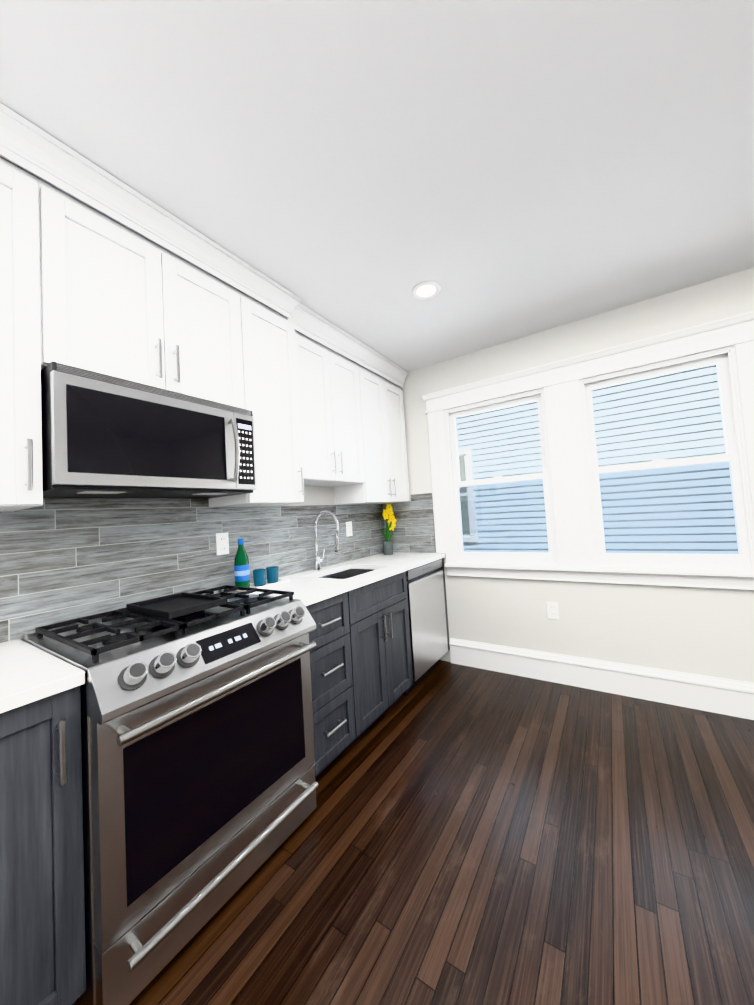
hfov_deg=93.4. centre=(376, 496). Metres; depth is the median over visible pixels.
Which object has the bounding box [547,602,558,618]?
outlet
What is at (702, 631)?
wall
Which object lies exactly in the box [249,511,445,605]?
countertop
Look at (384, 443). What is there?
upper cabinet
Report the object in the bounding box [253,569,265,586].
tumbler
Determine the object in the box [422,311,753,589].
window
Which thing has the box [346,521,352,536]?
electrical outlet
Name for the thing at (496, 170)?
ceiling
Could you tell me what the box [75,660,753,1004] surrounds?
floor
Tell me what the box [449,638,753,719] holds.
baseboard
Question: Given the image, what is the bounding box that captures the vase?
[380,503,396,554]
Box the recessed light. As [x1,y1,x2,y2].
[412,281,440,299]
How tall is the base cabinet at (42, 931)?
0.875 m
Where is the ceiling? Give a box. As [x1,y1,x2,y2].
[0,0,753,378]
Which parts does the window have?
window sash, window sash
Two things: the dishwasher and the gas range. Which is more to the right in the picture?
the dishwasher
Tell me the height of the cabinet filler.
0.875 m
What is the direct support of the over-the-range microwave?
attached to the upper cabinet at (118, 300)
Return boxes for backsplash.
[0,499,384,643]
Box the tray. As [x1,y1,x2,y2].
[231,579,289,591]
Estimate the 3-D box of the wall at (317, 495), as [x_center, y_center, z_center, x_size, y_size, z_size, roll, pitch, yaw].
[-1.155,0.156,1.641,0.150,2.540,4.500,-5,-3,33]
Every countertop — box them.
[0,639,84,713]
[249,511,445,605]
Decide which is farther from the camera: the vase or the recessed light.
the vase
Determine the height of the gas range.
0.977 m
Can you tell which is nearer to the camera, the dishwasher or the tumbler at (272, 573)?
the tumbler at (272, 573)
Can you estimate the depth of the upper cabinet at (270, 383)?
1.89 m
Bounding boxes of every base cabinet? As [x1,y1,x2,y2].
[0,686,86,1004]
[306,592,355,778]
[343,571,412,751]
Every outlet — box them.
[216,532,228,554]
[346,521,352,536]
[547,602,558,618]
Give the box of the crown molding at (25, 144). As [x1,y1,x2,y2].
[0,103,407,387]
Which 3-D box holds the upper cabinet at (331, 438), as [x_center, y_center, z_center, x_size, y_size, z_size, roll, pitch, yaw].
[-0.408,-0.543,2.423,0.346,0.902,0.677,-5,-3,33]
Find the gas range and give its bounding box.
[23,585,318,1004]
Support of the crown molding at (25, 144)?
attached to the upper cabinet at (118, 300)
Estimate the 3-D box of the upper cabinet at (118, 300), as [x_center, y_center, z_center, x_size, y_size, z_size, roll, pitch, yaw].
[-0.990,-0.713,1.520,0.386,0.618,0.740,-5,-3,33]
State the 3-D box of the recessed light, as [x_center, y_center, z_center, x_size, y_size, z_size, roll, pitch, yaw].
[0.282,-1.180,2.038,0.164,0.009,0.164,-5,-3,33]
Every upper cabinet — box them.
[0,157,42,511]
[38,178,244,408]
[208,291,303,507]
[295,331,364,486]
[334,364,409,504]
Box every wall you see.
[11,485,362,639]
[386,267,753,682]
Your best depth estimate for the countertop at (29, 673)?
0.93 m
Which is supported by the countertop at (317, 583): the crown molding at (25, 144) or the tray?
the tray
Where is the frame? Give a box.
[458,448,478,541]
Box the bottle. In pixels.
[234,538,249,586]
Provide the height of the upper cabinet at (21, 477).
1.065 m
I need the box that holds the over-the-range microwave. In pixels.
[41,361,256,498]
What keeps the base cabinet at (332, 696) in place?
on the floor
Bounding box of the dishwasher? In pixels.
[402,559,447,695]
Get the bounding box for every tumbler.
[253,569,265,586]
[266,566,277,582]
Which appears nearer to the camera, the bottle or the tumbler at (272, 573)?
the bottle
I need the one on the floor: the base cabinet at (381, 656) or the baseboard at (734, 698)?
the base cabinet at (381, 656)
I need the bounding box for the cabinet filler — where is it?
[439,558,449,660]

